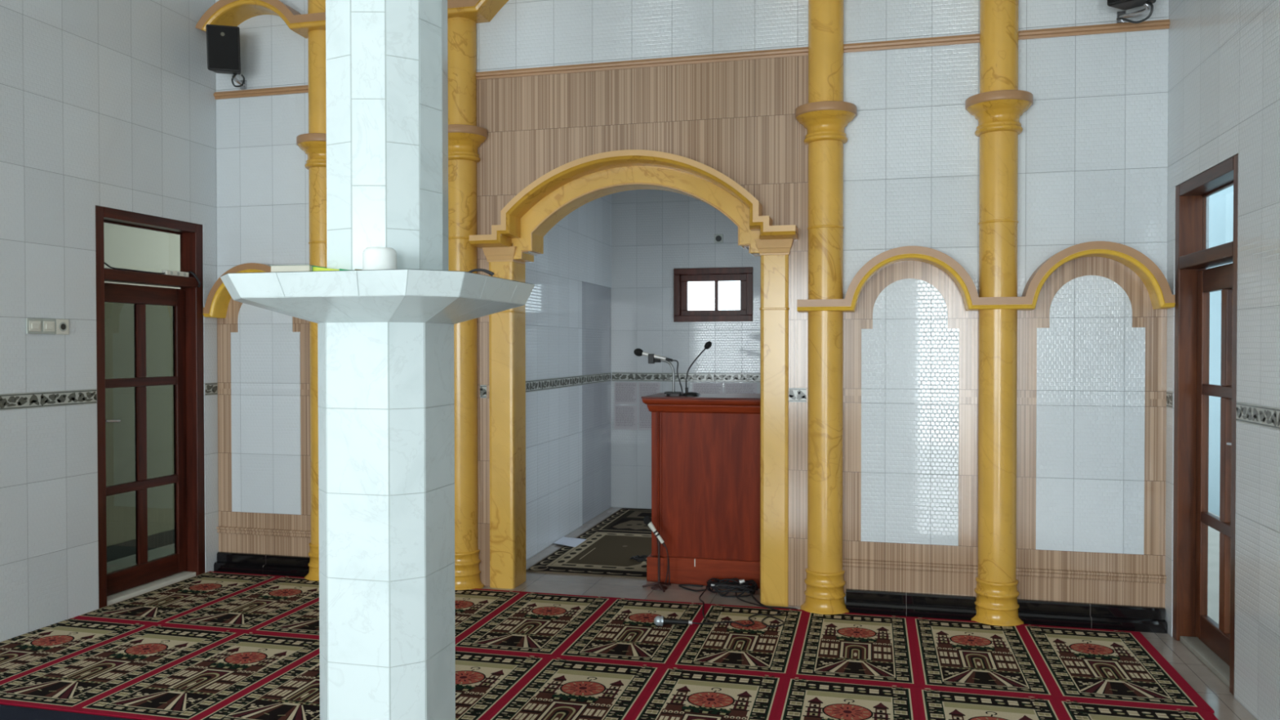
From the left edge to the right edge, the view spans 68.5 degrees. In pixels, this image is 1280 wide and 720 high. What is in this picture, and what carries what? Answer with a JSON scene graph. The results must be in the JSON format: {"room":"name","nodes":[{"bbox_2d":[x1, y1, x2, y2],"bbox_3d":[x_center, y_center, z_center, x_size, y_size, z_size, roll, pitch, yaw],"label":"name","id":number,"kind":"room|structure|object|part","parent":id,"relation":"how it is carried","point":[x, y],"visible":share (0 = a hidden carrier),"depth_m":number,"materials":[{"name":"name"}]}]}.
{"room":"mosque","nodes":[
{"label":"mosque","id":0,"kind":"room"},
{"bbox_2d":[0,0,218,641],"bbox_3d":[-4.164,-0.667,1.604,0.140,4.350,10.000,0,1,14],"label":"wall","id":1,"kind":"structure","parent":0,"point":[110,104],"depth_m":5.28,"materials":[{"name":"white tile"}]},
{"bbox_2d":[26,318,68,334],"bbox_3d":[-3.219,-0.183,5.112,0.018,0.084,0.268,0,1,14],"label":"switch panel","id":2,"kind":"object","parent":1,"relation":"attached to","point":[33,326],"visible":1,"depth_m":5.10,"materials":[{"name":"grey plastic"}]},
{"bbox_2d":[28,320,40,331],"bbox_3d":[-3.237,-0.181,5.026,0.003,0.056,0.072,0,1,14],"label":"switch","id":3,"kind":"object","parent":2,"relation":"attached to","point":[33,326],"depth_m":5.02,"materials":[{"name":"white plastic"}]},
{"bbox_2d":[26,318,56,333],"bbox_3d":[-3.233,-0.182,5.072,0.010,0.084,0.183,0,1,14],"label":"switch plate","id":4,"kind":"object","parent":2,"relation":"attached to","point":[33,326],"depth_m":5.07,"materials":[{"name":"grey plastic"}]},
{"bbox_2d":[43,320,54,331],"bbox_3d":[-3.216,-0.183,5.114,0.003,0.056,0.072,0,1,14],"label":"switch","id":5,"kind":"object","parent":2,"relation":"attached to","point":[48,326],"depth_m":5.11,"materials":[{"name":"white plastic"}]},
{"bbox_3d":[-3.200,-0.184,5.203,0.010,0.084,0.083,0,1,14],"label":"socket plate","id":6,"kind":"part","parent":2,"relation":"part of","materials":[{"name":"white plastic"}]},
{"bbox_2d":[0,389,97,410],"bbox_3d":[-3.691,0.240,3.228,0.001,0.082,4.556,0,1,14],"label":"tile border","id":7,"kind":"object","parent":1,"relation":"attached to","point":[42,399],"depth_m":5.11,"materials":[{"name":"tile"}]},
{"bbox_2d":[95,205,204,608],"bbox_3d":[-3.104,0.274,5.900,0.126,2.350,0.905,0,1,14],"label":"door","id":8,"kind":"structure","parent":1,"relation":"in","point":[150,371],"depth_m":5.97,"materials":[{"name":"red wood"}]},
{"bbox_3d":[-3.169,0.393,5.609,0.057,0.160,0.118,0,1,14],"label":"handle","id":9,"kind":"part","parent":8,"relation":"part of","materials":[{"name":"metal"}]},
{"bbox_3d":[-3.183,-0.118,5.740,0.004,0.470,0.276,0,1,14],"label":"pane","id":10,"kind":"part","parent":8,"relation":"part of","materials":[{"name":"clear glass"}]},
{"bbox_3d":[-3.182,0.464,5.747,0.004,0.601,0.276,0,1,14],"label":"pane","id":11,"kind":"part","parent":8,"relation":"part of","materials":[{"name":"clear glass"}]},
{"bbox_3d":[-3.182,1.050,5.755,0.004,0.479,0.276,0,1,14],"label":"pane","id":12,"kind":"part","parent":8,"relation":"part of","materials":[{"name":"clear glass"}]},
{"bbox_2d":[104,262,164,274],"bbox_3d":[-3.100,-0.565,5.731,0.019,0.047,0.561,0,1,14],"label":"cable","id":13,"kind":"object","parent":8,"relation":"on","point":[108,265],"visible":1,"depth_m":5.73,"materials":[{"name":"black rubber"}]},
{"bbox_3d":[-3.101,-0.123,6.069,0.004,0.470,0.276,0,1,14],"label":"pane","id":14,"kind":"part","parent":8,"relation":"part of","materials":[{"name":"clear glass"}]},
{"bbox_3d":[-3.101,0.460,6.077,0.004,0.601,0.276,0,1,14],"label":"pane","id":15,"kind":"part","parent":8,"relation":"part of","materials":[{"name":"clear glass"}]},
{"bbox_3d":[-3.100,1.046,6.085,0.004,0.479,0.276,0,1,14],"label":"pane","id":16,"kind":"part","parent":8,"relation":"part of","materials":[{"name":"clear glass"}]},
{"bbox_2d":[161,270,200,287],"bbox_3d":[-3.003,-0.534,6.140,0.066,0.107,0.283,0,1,21],"label":"power strip","id":17,"kind":"object","parent":8,"relation":"on","point":[166,272],"visible":0.99,"depth_m":6.13,"materials":[{"name":"white plastic"}]},
{"bbox_3d":[-2.965,-0.536,6.231,0.099,0.107,0.032,-1,1,-42],"label":"cord","id":18,"kind":"part","parent":17,"relation":"part of","materials":[{"name":"black plastic"}]},
{"bbox_2d":[204,382,217,395],"bbox_3d":[-2.913,0.197,6.384,0.001,0.082,0.119,0,1,14],"label":"tile border","id":19,"kind":"object","parent":1,"relation":"attached to","point":[211,388],"depth_m":6.38,"materials":[{"name":"tile"}]},
{"bbox_2d":[103,222,180,288],"bbox_3d":[-4.821,-0.265,3.316,0.150,3.700,15.000,0,1,14],"label":"wall","id":20,"kind":"structure","parent":0,"point":[127,247],"depth_m":7.14,"materials":[{"name":"white paint"}]},
{"bbox_2d":[524,194,612,559],"bbox_3d":[-0.684,-0.226,7.566,0.150,3.300,2.870,0,1,14],"label":"wall","id":21,"kind":"structure","parent":0,"point":[577,249],"depth_m":7.68,"materials":[{"name":"white tile"}]},
{"bbox_2d":[525,372,610,392],"bbox_3d":[-0.611,0.179,7.569,0.013,0.082,2.840,0,1,14],"label":"tile border","id":22,"kind":"object","parent":21,"relation":"attached to","point":[553,383],"depth_m":7.58,"materials":[{"name":"tile"}]},
{"bbox_2d":[610,189,760,508],"bbox_3d":[0.707,-0.244,8.778,2.270,3.300,0.150,0,1,14],"label":"wall","id":23,"kind":"structure","parent":0,"point":[655,233],"depth_m":8.83,"materials":[{"name":"white tile"}]},
{"bbox_2d":[614,404,637,430],"bbox_3d":[-0.134,0.545,8.917,0.226,0.230,0.003,0,1,14],"label":"sheet","id":24,"kind":"object","parent":23,"relation":"attached to","point":[625,416],"visible":1,"depth_m":8.91,"materials":[{"name":"paper"}]},
{"bbox_2d":[614,382,637,404],"bbox_3d":[-0.134,0.315,8.914,0.226,0.211,0.003,0,1,14],"label":"sheet","id":25,"kind":"object","parent":23,"relation":"attached to","point":[625,393],"visible":1,"depth_m":8.91,"materials":[{"name":"paper"}]},
{"bbox_2d":[638,382,660,430],"bbox_3d":[0.087,0.435,8.861,0.210,0.451,0.003,0,1,14],"label":"sheet","id":26,"kind":"object","parent":23,"relation":"attached to","point":[645,388],"visible":0.57,"depth_m":8.87,"materials":[{"name":"paper"}]},
{"bbox_2d":[612,372,759,382],"bbox_3d":[0.689,0.162,8.709,1.970,0.082,0.001,0,1,14],"label":"tile border","id":27,"kind":"object","parent":23,"relation":"attached to","point":[616,376],"depth_m":8.76,"materials":[{"name":"tile"}]},
{"bbox_2d":[692,382,723,393],"bbox_3d":[0.628,0.334,8.726,0.285,0.246,0.003,0,1,14],"label":"sheet","id":28,"kind":"object","parent":23,"relation":"attached to","point":[704,388],"visible":0.35,"depth_m":8.72,"materials":[{"name":"paper"}]},
{"bbox_2d":[673,266,752,321],"bbox_3d":[0.686,-0.604,8.742,0.739,0.498,0.120,0,1,14],"label":"window","id":29,"kind":"structure","parent":23,"relation":"in","point":[682,277],"depth_m":8.71,"materials":[{"name":"red wood"}]},
{"bbox_3d":[0.689,-0.604,8.754,0.623,0.382,0.045,0,1,14],"label":"sash","id":30,"kind":"part","parent":29,"relation":"part of","materials":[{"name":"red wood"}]},
{"bbox_2d":[714,234,723,243],"bbox_3d":[0.727,-1.120,8.677,0.082,0.082,0.012,0,1,14],"label":"wall socket","id":31,"kind":"object","parent":23,"relation":"attached to","point":[718,238],"visible":1,"depth_m":8.67,"materials":[{"name":"grey plastic"}]},
{"bbox_2d":[724,382,756,393],"bbox_3d":[0.927,0.335,8.652,0.300,0.246,0.003,0,1,14],"label":"sheet","id":32,"kind":"object","parent":23,"relation":"attached to","point":[729,388],"visible":0.41,"depth_m":8.65,"materials":[{"name":"paper"}]},
{"bbox_2d":[215,0,1208,604],"bbox_3d":[-0.016,-0.728,5.823,6.294,4.350,0.180,0,1,14],"label":"wall","id":33,"kind":"structure","parent":0,"point":[1093,140],"depth_m":5.35,"materials":[{"name":"white tile"}]},
{"bbox_2d":[205,24,246,89],"bbox_3d":[-2.724,-1.991,6.205,0.203,0.384,0.321,0,1,-12],"label":"loudspeaker","id":34,"kind":"object","parent":33,"relation":"attached to","point":[223,42],"visible":1,"depth_m":6.08,"materials":[{"name":"black plastic"}]},
{"bbox_2d":[207,26,239,70],"bbox_3d":[-2.695,-2.016,6.075,0.181,0.258,0.049,0,1,-14],"label":"grille","id":35,"kind":"object","parent":34,"relation":"attached to","point":[223,42],"depth_m":6.07,"materials":[{"name":"black plastic"}]},
{"bbox_2d":[202,262,271,318],"bbox_3d":[-1.971,-0.462,6.140,1.948,0.359,0.148,0,1,14],"label":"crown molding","id":36,"kind":"structure","parent":33,"relation":"attached to","point":[218,300],"depth_m":6.29,"materials":[{"name":"beige paint"}]},
{"bbox_2d":[213,84,308,99],"bbox_3d":[-2.535,-1.804,6.324,0.758,0.048,0.026,0,1,14],"label":"trim","id":37,"kind":"structure","parent":33,"relation":"attached to","point":[297,89],"depth_m":6.32,"materials":[{"name":"beige paint"}]},
{"bbox_2d":[213,551,310,577],"bbox_3d":[-2.530,1.380,6.344,0.764,0.124,0.056,0,1,14],"label":"baseboard","id":38,"kind":"structure","parent":33,"relation":"attached to","point":[227,562],"depth_m":6.34,"materials":[{"name":"black tile"}]},
{"bbox_2d":[216,525,311,537],"bbox_3d":[-2.519,1.166,6.356,0.788,0.048,0.022,0,1,14],"label":"trim","id":39,"kind":"structure","parent":33,"relation":"attached to","point":[220,529],"depth_m":6.36,"materials":[{"name":"beige tile"}]},
{"bbox_2d":[217,297,311,556],"bbox_3d":[-2.516,0.364,6.359,0.788,1.955,0.006,0,1,14],"label":"cladding","id":40,"kind":"object","parent":33,"relation":"attached to","point":[234,543],"visible":0.18,"depth_m":6.40,"materials":[{"name":"beige wood"}]},
{"bbox_2d":[231,302,301,515],"bbox_3d":[-2.533,0.282,6.357,0.532,1.510,0.009,0,1,14],"label":"arched panel","id":41,"kind":"object","parent":33,"relation":"attached to","point":[265,348],"visible":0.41,"depth_m":6.35,"materials":[{"name":"white tile"}]},
{"bbox_2d":[195,0,509,38],"bbox_3d":[-0.064,-2.384,5.615,5.892,0.503,0.202,0,1,14],"label":"crown molding","id":42,"kind":"structure","parent":33,"relation":"attached to","point":[223,12],"depth_m":6.07,"materials":[{"name":"beige paint"}]},
{"bbox_2d":[480,385,486,398],"bbox_3d":[-0.997,0.201,5.977,0.045,0.082,0.001,0,1,14],"label":"tile border","id":43,"kind":"object","parent":33,"relation":"attached to","point":[482,388],"depth_m":5.98,"materials":[{"name":"tile"}]},
{"bbox_2d":[475,47,808,79],"bbox_3d":[-0.033,-1.798,5.707,2.095,0.048,0.026,0,1,14],"label":"trim","id":44,"kind":"structure","parent":33,"relation":"attached to","point":[800,51],"depth_m":5.68,"materials":[{"name":"beige paint"}]},
{"bbox_2d":[476,55,808,606],"bbox_3d":[-0.027,-0.170,5.738,2.200,3.235,0.006,0,1,14],"label":"cladding","id":45,"kind":"object","parent":33,"relation":"attached to","point":[736,119],"visible":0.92,"depth_m":5.65,"materials":[{"name":"beige wood"}]},
{"bbox_2d":[789,387,806,402],"bbox_3d":[0.924,0.205,5.504,0.100,0.082,0.001,0,1,14],"label":"tile border","id":46,"kind":"object","parent":33,"relation":"attached to","point":[796,394],"depth_m":5.50,"materials":[{"name":"tile"}]},
{"bbox_2d":[842,558,977,573],"bbox_3d":[1.534,1.176,5.357,0.820,0.048,0.022,0,1,14],"label":"trim","id":47,"kind":"structure","parent":33,"relation":"attached to","point":[900,565],"depth_m":5.35,"materials":[{"name":"beige tile"}]},
{"bbox_2d":[861,278,959,546],"bbox_3d":[1.535,0.292,5.354,0.534,1.510,0.009,0,1,14],"label":"arched panel","id":48,"kind":"object","parent":33,"relation":"attached to","point":[910,354],"visible":1,"depth_m":5.35,"materials":[{"name":"white tile"}]},
{"bbox_2d":[842,260,978,599],"bbox_3d":[1.537,0.374,5.360,0.820,1.955,0.006,0,1,14],"label":"cladding","id":49,"kind":"object","parent":33,"relation":"attached to","point":[967,322],"visible":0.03,"depth_m":5.35,"materials":[{"name":"beige tile"}]},
{"bbox_2d":[845,588,976,620],"bbox_3d":[1.535,1.390,5.342,0.710,0.124,0.056,0,1,14],"label":"baseboard","id":50,"kind":"structure","parent":33,"relation":"attached to","point":[948,606],"depth_m":5.33,"materials":[{"name":"black tile"}]},
{"bbox_2d":[843,34,979,53],"bbox_3d":[1.532,-1.794,5.321,0.750,0.048,0.026,0,1,14],"label":"trim","id":51,"kind":"structure","parent":33,"relation":"attached to","point":[971,38],"depth_m":5.31,"materials":[{"name":"beige paint"}]},
{"bbox_2d":[796,240,1175,312],"bbox_3d":[1.859,-0.453,5.196,1.950,0.359,0.148,0,1,14],"label":"molding","id":52,"kind":"structure","parent":33,"relation":"attached to","point":[1158,289],"depth_m":5.11,"materials":[{"name":"beige paint"}]},
{"bbox_2d":[1035,275,1145,554],"bbox_3d":[2.455,0.294,5.128,0.544,1.510,0.009,0,1,14],"label":"arched panel","id":53,"kind":"object","parent":33,"relation":"attached to","point":[1091,357],"visible":1,"depth_m":5.12,"materials":[{"name":"white tile"}]},
{"bbox_2d":[1016,567,1166,583],"bbox_3d":[2.435,1.178,5.135,0.796,0.048,0.022,0,1,14],"label":"trim","id":54,"kind":"structure","parent":33,"relation":"attached to","point":[1021,571],"depth_m":5.12,"materials":[{"name":"beige wood"}]},
{"bbox_2d":[1016,256,1167,608],"bbox_3d":[2.437,0.377,5.138,0.796,1.955,0.006,0,1,14],"label":"cladding","id":55,"kind":"object","parent":33,"relation":"attached to","point":[1153,561],"visible":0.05,"depth_m":5.12,"materials":[{"name":"beige wood"}]},
{"bbox_2d":[1017,598,1167,633],"bbox_3d":[2.453,1.392,5.116,0.742,0.124,0.056,0,1,14],"label":"baseboard","id":56,"kind":"structure","parent":33,"relation":"attached to","point":[1038,612],"depth_m":5.10,"materials":[{"name":"black tile"}]},
{"bbox_2d":[1018,19,1169,39],"bbox_3d":[2.450,-1.792,5.095,0.760,0.048,0.026,0,1,14],"label":"trim","id":57,"kind":"structure","parent":33,"relation":"attached to","point":[1164,24],"depth_m":5.09,"materials":[{"name":"beige paint"}]},
{"bbox_2d":[1106,0,1155,23],"bbox_3d":[2.575,-1.950,4.906,0.212,0.406,0.292,1,1,39],"label":"loudspeaker","id":58,"kind":"object","parent":33,"relation":"attached to","point":[1123,5],"visible":1,"depth_m":4.89,"materials":[{"name":"black plastic"}]},
{"bbox_2d":[1108,0,1122,3],"bbox_3d":[2.499,-1.991,4.812,0.029,0.276,0.191,-1,1,-44],"label":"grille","id":59,"kind":"object","parent":58,"relation":"attached to","point":[1109,1],"depth_m":4.86,"materials":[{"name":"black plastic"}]},
{"bbox_2d":[481,506,1257,719],"bbox_3d":[0.099,1.556,3.339,7.598,0.150,15.650,0,1,14],"label":"floor","id":60,"kind":"structure","parent":0,"point":[1207,685],"depth_m":5.81,"materials":[{"name":"tile"}]},
{"bbox_2d":[0,704,137,719],"bbox_3d":[-2.311,1.477,3.323,2.632,0.009,1.108,0,1,14],"label":"mat","id":61,"kind":"object","parent":60,"relation":"on","point":[6,712],"visible":1,"depth_m":3.87,"materials":[{"name":"blue fabric"}]},
{"bbox_2d":[296,0,327,581],"bbox_3d":[-2.098,-0.731,6.138,0.350,4.350,0.204,0,1,14],"label":"engaged column","id":62,"kind":"structure","parent":60,"relation":"on","point":[313,144],"depth_m":6.11,"materials":[{"name":"gold stone"}]},
{"bbox_2d":[220,0,534,719],"bbox_3d":[-0.783,-0.688,2.902,0.769,4.350,0.769,0,1,14],"label":"pillar","id":63,"kind":"structure","parent":60,"relation":"on","point":[385,337],"depth_m":2.75,"materials":[{"name":"white tile"}]},
{"bbox_2d":[269,264,315,271],"bbox_3d":[-0.998,-0.259,2.786,0.122,0.031,0.165,0,1,8],"label":"closed book","id":64,"kind":"object","parent":63,"relation":"on","point":[294,268],"visible":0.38,"depth_m":2.71,"materials":[{"name":"white paper"}]},
{"bbox_2d":[312,266,349,271],"bbox_3d":[-0.868,-0.258,2.745,0.147,0.030,0.112,0,1,21],"label":"booklet","id":65,"kind":"object","parent":63,"relation":"on","point":[314,268],"visible":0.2,"depth_m":2.71,"materials":[{"name":"yellow paper"}]},
{"bbox_2d":[220,269,534,324],"bbox_3d":[-0.783,-0.179,2.909,0.769,0.133,0.769,0,1,14],"label":"shelf","id":66,"kind":"object","parent":63,"relation":"attached to","point":[374,296],"depth_m":2.60,"materials":[{"name":"white stone"}]},
{"bbox_2d":[362,247,397,270],"bbox_3d":[-0.727,-0.278,2.626,0.104,0.072,0.104,0,1,14],"label":"plastic tub","id":67,"kind":"object","parent":63,"relation":"on","point":[373,258],"visible":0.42,"depth_m":2.59,"materials":[{"name":"white plastic"}]},
{"bbox_2d":[468,268,494,276],"bbox_3d":[-0.469,-0.256,2.748,0.087,0.023,0.013,0,1,-4],"label":"strap","id":68,"kind":"object","parent":63,"relation":"on","point":[490,273],"visible":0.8,"depth_m":2.74,"materials":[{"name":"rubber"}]},
{"bbox_2d":[447,0,488,590],"bbox_3d":[-1.153,-0.728,5.905,0.350,4.350,0.204,0,1,14],"label":"engaged column","id":69,"kind":"structure","parent":60,"relation":"on","point":[465,138],"depth_m":5.89,"materials":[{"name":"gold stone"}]},
{"bbox_2d":[525,507,651,578],"bbox_3d":[-0.061,1.403,7.527,0.855,0.040,2.550,0,1,14],"label":"rug","id":70,"kind":"object","parent":60,"relation":"on","point":[608,548],"depth_m":6.97,"materials":[{"name":"black fabric"}]},
{"bbox_2d":[553,537,586,546],"bbox_3d":[-0.552,1.413,7.301,0.210,0.002,0.345,0,1,14],"label":"paper sheet","id":71,"kind":"object","parent":70,"relation":"on","point":[573,542],"visible":1,"depth_m":7.30,"materials":[{"name":"white paper"}]},
{"bbox_3d":[0.000,1.409,6.689,0.125,0.030,0.122,0,1,-21],"label":"small cable coil","id":72,"kind":"part","parent":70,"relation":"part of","materials":[{"name":"black"}]},
{"bbox_2d":[0,617,1218,719],"bbox_3d":[-0.540,1.463,4.051,5.724,0.014,1.120,0,1,14],"label":"carpet","id":73,"kind":"object","parent":60,"relation":"on","point":[124,669],"visible":0.81,"depth_m":4.14,"materials":[{"name":"carpet"}]},
{"bbox_2d":[469,150,797,606],"bbox_3d":[-0.040,0.103,5.752,1.990,2.690,0.393,0,1,14],"label":"arch","id":74,"kind":"object","parent":60,"relation":"on","point":[525,220],"visible":0.94,"depth_m":5.70,"materials":[{"name":"beige paint"}]},
{"bbox_3d":[-0.065,-0.986,5.641,1.990,0.509,0.190,0,1,14],"label":"hood moulding","id":75,"kind":"part","parent":74,"relation":"part of","materials":[{"name":"beige paint"}]},
{"bbox_2d":[75,571,1214,713],"bbox_3d":[-0.263,1.448,5.139,5.740,0.014,1.120,0,1,14],"label":"carpet","id":76,"kind":"object","parent":60,"relation":"on","point":[1072,663],"visible":0.84,"depth_m":4.90,"materials":[{"name":"carpet"}]},
{"bbox_2d":[653,615,692,626],"bbox_3d":[0.179,1.415,5.099,0.208,0.055,0.054,0,1,-3],"label":"handheld microphone","id":77,"kind":"object","parent":76,"relation":"on","point":[658,620],"visible":1,"depth_m":5.09,"materials":[{"name":"black plastic"}]},
{"bbox_2d":[653,615,662,626],"bbox_3d":[0.101,1.415,5.097,0.051,0.055,0.055,0,1,3],"label":"grille","id":78,"kind":"object","parent":77,"relation":"attached to","point":[658,620],"depth_m":5.08,"materials":[{"name":"metal"}]},
{"bbox_3d":[0.191,1.415,5.101,0.144,0.044,0.043,0,1,-4],"label":"handle","id":79,"kind":"part","parent":77,"relation":"part of","materials":[{"name":"black plastic"}]},
{"bbox_2d":[698,587,710,621],"bbox_3d":[0.373,1.432,5.485,0.053,0.030,0.676,0,1,3],"label":"loose cable","id":80,"kind":"object","parent":76,"relation":"on","point":[704,591],"visible":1,"depth_m":5.50,"materials":[{"name":"black rubber"}]},
{"bbox_2d":[692,591,784,626],"bbox_3d":[0.601,1.431,5.378,0.489,0.026,0.690,0,1,14],"label":"microphone cable","id":81,"kind":"object","parent":76,"relation":"on","point":[782,611],"visible":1,"depth_m":5.19,"materials":[{"name":"black rubber"}]},
{"bbox_2d":[642,515,671,591],"bbox_3d":[0.102,1.216,5.949,0.175,0.458,0.189,0,1,14],"label":"microphone stand","id":82,"kind":"object","parent":60,"relation":"on","point":[659,585],"visible":1,"depth_m":5.94,"materials":[{"name":"black metal"}]},
{"bbox_3d":[0.069,1.424,5.956,0.108,0.040,0.013,0,1,9],"label":"leg","id":83,"kind":"part","parent":82,"relation":"part of","materials":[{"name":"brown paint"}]},
{"bbox_3d":[0.135,1.424,5.897,0.013,0.040,0.108,0,1,-16],"label":"leg","id":84,"kind":"part","parent":82,"relation":"part of","materials":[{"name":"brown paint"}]},
{"bbox_2d":[678,583,705,591],"bbox_3d":[0.328,1.433,5.927,0.197,0.025,0.159,0,1,14],"label":"loose cable","id":85,"kind":"object","parent":60,"relation":"on","point":[680,584],"visible":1,"depth_m":5.97,"materials":[{"name":"black rubber"}]},
{"bbox_2d":[640,392,759,588],"bbox_3d":[0.547,0.838,6.242,0.972,1.206,0.579,0,1,14],"label":"lectern","id":86,"kind":"object","parent":60,"relation":"on","point":[705,447],"visible":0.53,"depth_m":6.02,"materials":[{"name":"red wood"}]},
{"bbox_2d":[633,348,683,395],"bbox_3d":[0.121,0.079,6.237,0.326,0.312,0.128,0,1,14],"label":"desk microphone","id":87,"kind":"object","parent":86,"relation":"on","point":[652,357],"visible":0.99,"depth_m":6.21,"materials":[{"name":"black plastic"}]},
{"bbox_2d":[681,341,711,396],"bbox_3d":[0.372,0.057,6.161,0.199,0.358,0.124,0,1,14],"label":"gooseneck microphone","id":88,"kind":"object","parent":86,"relation":"on","point":[708,344],"visible":1,"depth_m":6.14,"materials":[{"name":"black plastic"}]},
{"bbox_3d":[0.542,0.299,6.215,0.962,0.104,0.539,0,1,14],"label":"cornice","id":89,"kind":"part","parent":86,"relation":"part of","materials":[{"name":"red wood"}]},
{"bbox_3d":[0.492,0.807,6.020,0.722,0.943,0.026,0,1,14],"label":"panel","id":90,"kind":"part","parent":86,"relation":"part of","materials":[{"name":"red wood"}]},
{"bbox_2d":[706,577,758,597],"bbox_3d":[0.570,1.399,5.828,0.328,0.104,0.212,0,1,14],"label":"cable coil","id":91,"kind":"object","parent":60,"relation":"on","point":[744,586],"visible":1,"depth_m":5.77,"materials":[{"name":"black rubber"}]},
{"bbox_2d":[749,591,797,608],"bbox_3d":[0.754,1.432,5.566,0.106,0.035,0.388,-1,1,-39],"label":"loose cable","id":92,"kind":"object","parent":60,"relation":"on","point":[750,593],"visible":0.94,"depth_m":5.49,"materials":[{"name":"black rubber"}]},
{"bbox_2d":[795,0,857,614],"bbox_3d":[1.055,-0.723,5.361,0.350,4.350,0.204,0,1,14],"label":"engaged column","id":93,"kind":"structure","parent":60,"relation":"on","point":[825,117],"depth_m":5.35,"materials":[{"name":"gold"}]},
{"bbox_2d":[965,0,1033,626],"bbox_3d":[1.968,-0.721,5.136,0.350,4.350,0.204,0,1,14],"label":"engaged column","id":94,"kind":"structure","parent":60,"relation":"on","point":[998,107],"depth_m":5.13,"materials":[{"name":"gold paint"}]},
{"bbox_2d":[1164,0,1279,719],"bbox_3d":[1.699,-0.653,0.159,0.150,4.350,10.000,0,1,14],"label":"wall","id":95,"kind":"structure","parent":0,"point":[1224,55],"depth_m":3.95,"materials":[{"name":"white tile"}]},
{"bbox_2d":[1166,391,1172,408],"bbox_3d":[2.807,0.211,4.982,0.001,0.082,0.104,0,1,14],"label":"tile border","id":96,"kind":"object","parent":95,"relation":"attached to","point":[1169,395],"depth_m":4.98,"materials":[{"name":"tile"}]},
{"bbox_2d":[1172,154,1238,695],"bbox_3d":[2.755,0.281,4.484,0.126,2.362,0.880,0,1,14],"label":"door","id":97,"kind":"structure","parent":95,"relation":"in","point":[1212,642],"depth_m":4.76,"materials":[{"name":"brown wood"}]},
{"bbox_2d":[1235,402,1279,430],"bbox_3d":[2.080,0.251,2.032,0.001,0.082,4.196,0,1,14],"label":"tile border","id":98,"kind":"object","parent":95,"relation":"attached to","point":[1265,416],"depth_m":3.84,"materials":[{"name":"tile"}]},
{"label":"outside","id":99,"kind":"structure","parent":0,"visible":0},
{"bbox_2d":[1208,185,1233,516],"bbox_3d":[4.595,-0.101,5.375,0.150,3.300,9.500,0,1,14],"label":"glass pane","id":100,"kind":"structure","parent":99,"point":[1220,203],"depth_m":8.69,"materials":[{"name":"clear glass"}]}
]}

